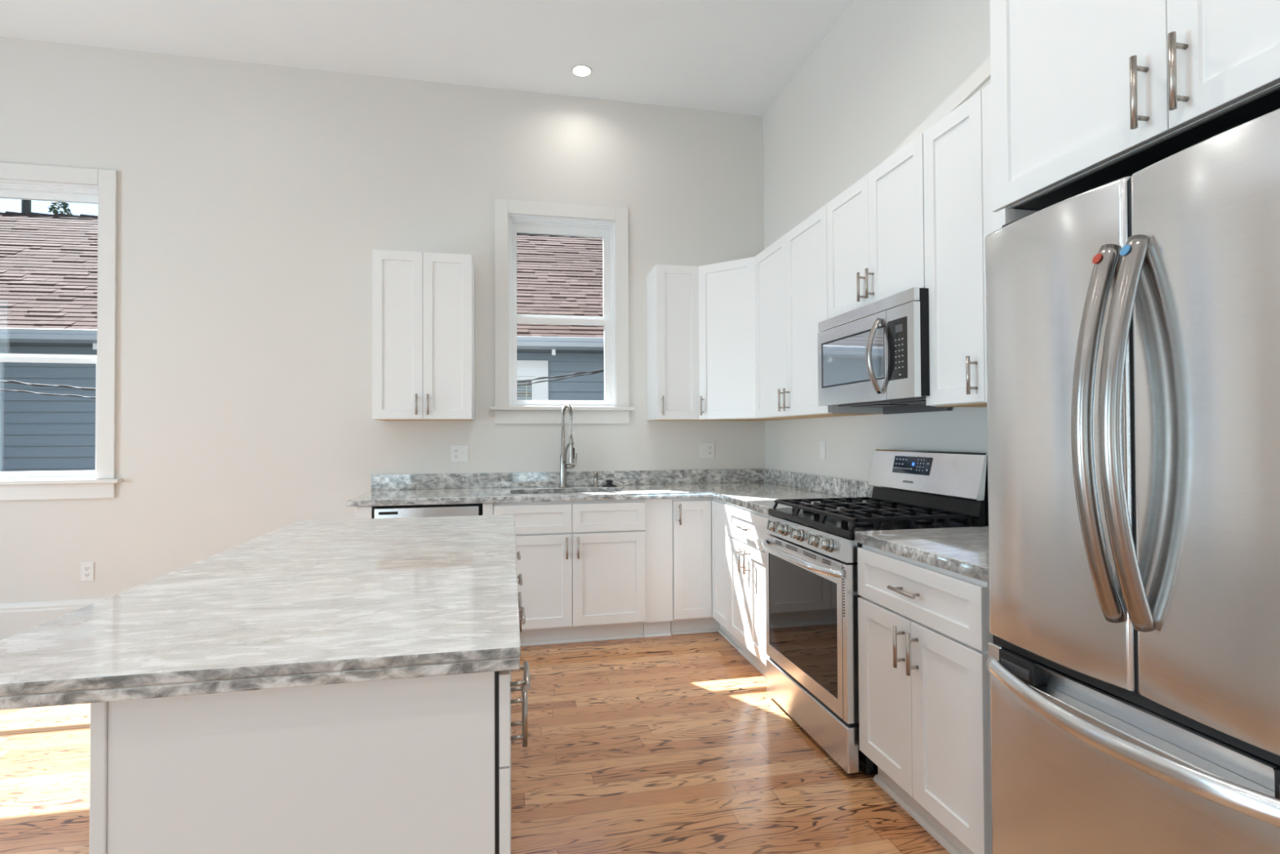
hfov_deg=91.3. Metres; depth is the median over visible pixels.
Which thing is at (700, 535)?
base cabinet
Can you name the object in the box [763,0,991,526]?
wall
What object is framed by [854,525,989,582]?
countertop
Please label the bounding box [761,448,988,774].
range
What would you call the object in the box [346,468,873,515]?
countertop
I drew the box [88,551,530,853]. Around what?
kitchen island
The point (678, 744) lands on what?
floor
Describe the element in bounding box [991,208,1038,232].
panel
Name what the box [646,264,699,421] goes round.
upper cabinet
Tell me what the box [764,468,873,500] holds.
backsplash
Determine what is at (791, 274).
upper cabinet
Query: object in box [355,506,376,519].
end panel
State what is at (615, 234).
window
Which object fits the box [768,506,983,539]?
cooktop
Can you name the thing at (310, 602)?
island countertop
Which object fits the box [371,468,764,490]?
backsplash
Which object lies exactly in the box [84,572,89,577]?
socket
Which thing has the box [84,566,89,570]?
socket
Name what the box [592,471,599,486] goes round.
soap dispenser
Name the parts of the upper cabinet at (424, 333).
door, handle, handle, door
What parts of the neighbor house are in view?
dark pane, window sash, window casing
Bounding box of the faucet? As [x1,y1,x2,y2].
[559,404,577,487]
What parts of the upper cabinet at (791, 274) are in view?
door, handle, handle, door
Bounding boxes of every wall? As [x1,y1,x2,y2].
[0,36,765,603]
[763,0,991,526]
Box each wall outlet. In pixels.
[80,561,93,581]
[450,444,468,462]
[699,442,714,457]
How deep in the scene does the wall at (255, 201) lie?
4.08 m
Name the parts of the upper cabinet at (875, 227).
door, handle, handle, door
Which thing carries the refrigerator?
on the floor
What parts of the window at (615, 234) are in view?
casing, sash, sash, head casing, frame, casing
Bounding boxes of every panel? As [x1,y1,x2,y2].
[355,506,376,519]
[482,502,493,515]
[643,498,673,637]
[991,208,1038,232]
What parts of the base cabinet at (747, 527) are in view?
door, handle, handle, handle, drawer, door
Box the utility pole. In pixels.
[21,200,31,213]
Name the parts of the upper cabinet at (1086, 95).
door, handle, handle, door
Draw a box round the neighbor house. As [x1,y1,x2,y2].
[0,211,604,471]
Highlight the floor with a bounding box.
[0,631,950,853]
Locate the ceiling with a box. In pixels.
[0,0,853,115]
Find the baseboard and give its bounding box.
[0,598,104,639]
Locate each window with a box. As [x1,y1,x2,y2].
[0,162,121,500]
[489,199,634,423]
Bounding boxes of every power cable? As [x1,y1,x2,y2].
[0,368,604,390]
[0,370,604,399]
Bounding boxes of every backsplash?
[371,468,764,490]
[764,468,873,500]
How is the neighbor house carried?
on the ground
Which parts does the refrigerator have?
handle mount, door, handle, handle, freezer handle, drawer, door, handle mount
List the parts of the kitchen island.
panel, panel, drawer, door, handle, handle, handle, handle, handle, handle, handle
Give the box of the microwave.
[817,287,951,414]
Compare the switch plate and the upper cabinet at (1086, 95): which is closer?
the upper cabinet at (1086, 95)
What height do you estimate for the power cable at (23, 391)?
1.113 m
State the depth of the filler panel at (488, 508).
3.70 m
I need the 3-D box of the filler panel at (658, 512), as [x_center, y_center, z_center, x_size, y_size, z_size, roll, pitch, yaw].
[0.113,0.887,3.952,0.176,0.870,0.074,0,-1,-12]
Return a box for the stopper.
[602,480,616,486]
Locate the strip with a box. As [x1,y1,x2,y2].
[881,56,991,163]
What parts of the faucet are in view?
holder arm, lever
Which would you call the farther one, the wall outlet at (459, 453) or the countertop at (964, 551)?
the wall outlet at (459, 453)
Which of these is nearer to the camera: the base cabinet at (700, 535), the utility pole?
the base cabinet at (700, 535)
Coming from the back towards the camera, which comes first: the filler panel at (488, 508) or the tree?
the tree
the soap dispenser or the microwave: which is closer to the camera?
the microwave
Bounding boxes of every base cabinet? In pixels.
[493,499,645,645]
[671,497,740,650]
[728,503,769,678]
[857,543,992,853]
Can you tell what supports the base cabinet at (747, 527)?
on the floor
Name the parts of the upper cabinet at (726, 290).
handle, door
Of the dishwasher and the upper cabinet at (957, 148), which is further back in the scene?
the dishwasher
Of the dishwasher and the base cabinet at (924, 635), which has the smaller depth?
the base cabinet at (924, 635)
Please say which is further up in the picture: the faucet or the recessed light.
the recessed light
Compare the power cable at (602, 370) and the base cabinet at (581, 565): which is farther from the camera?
the power cable at (602, 370)
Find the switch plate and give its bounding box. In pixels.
[819,440,826,460]
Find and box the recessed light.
[571,64,591,76]
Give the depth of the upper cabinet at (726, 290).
4.19 m
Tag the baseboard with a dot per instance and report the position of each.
(15, 618)
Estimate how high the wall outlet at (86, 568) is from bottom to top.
0.115 m
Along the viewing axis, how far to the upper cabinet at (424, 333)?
3.93 m
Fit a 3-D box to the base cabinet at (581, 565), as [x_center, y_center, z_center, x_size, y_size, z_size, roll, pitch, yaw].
[-0.475,0.891,4.081,0.918,0.870,0.672,0,-1,-12]
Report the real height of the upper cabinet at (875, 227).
0.604 m
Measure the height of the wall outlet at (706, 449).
0.115 m
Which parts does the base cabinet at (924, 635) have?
door, handle, handle, handle, drawer, door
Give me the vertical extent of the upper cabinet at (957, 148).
1.058 m
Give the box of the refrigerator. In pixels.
[985,108,1279,853]
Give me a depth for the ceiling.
3.80 m
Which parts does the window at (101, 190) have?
sash, sash, head casing, casing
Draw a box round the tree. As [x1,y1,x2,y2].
[48,201,73,214]
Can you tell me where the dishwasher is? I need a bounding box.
[373,503,482,518]
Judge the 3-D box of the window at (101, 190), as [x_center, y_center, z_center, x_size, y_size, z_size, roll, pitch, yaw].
[-3.785,-0.574,3.807,1.160,2.025,0.182,0,-1,-12]
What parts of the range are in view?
knob, knob, oven handle, oven door, storage drawer, control panel, knob, knob, burner, burner, burner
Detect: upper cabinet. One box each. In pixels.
[372,249,475,421]
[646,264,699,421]
[688,256,794,421]
[754,204,883,418]
[826,133,924,319]
[923,83,995,407]
[989,0,1279,212]
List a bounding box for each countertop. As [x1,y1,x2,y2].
[0,514,520,710]
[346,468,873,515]
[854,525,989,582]
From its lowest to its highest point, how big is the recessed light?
0.006 m
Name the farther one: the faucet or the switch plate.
the faucet
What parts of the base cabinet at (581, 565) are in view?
panel, door, handle, handle, panel, door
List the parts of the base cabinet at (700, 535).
handle, door, door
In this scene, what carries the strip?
on the upper cabinet at (875, 227)
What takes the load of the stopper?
on the countertop at (757, 490)
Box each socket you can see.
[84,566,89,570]
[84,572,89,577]
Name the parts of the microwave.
door, handle, plate, panel frame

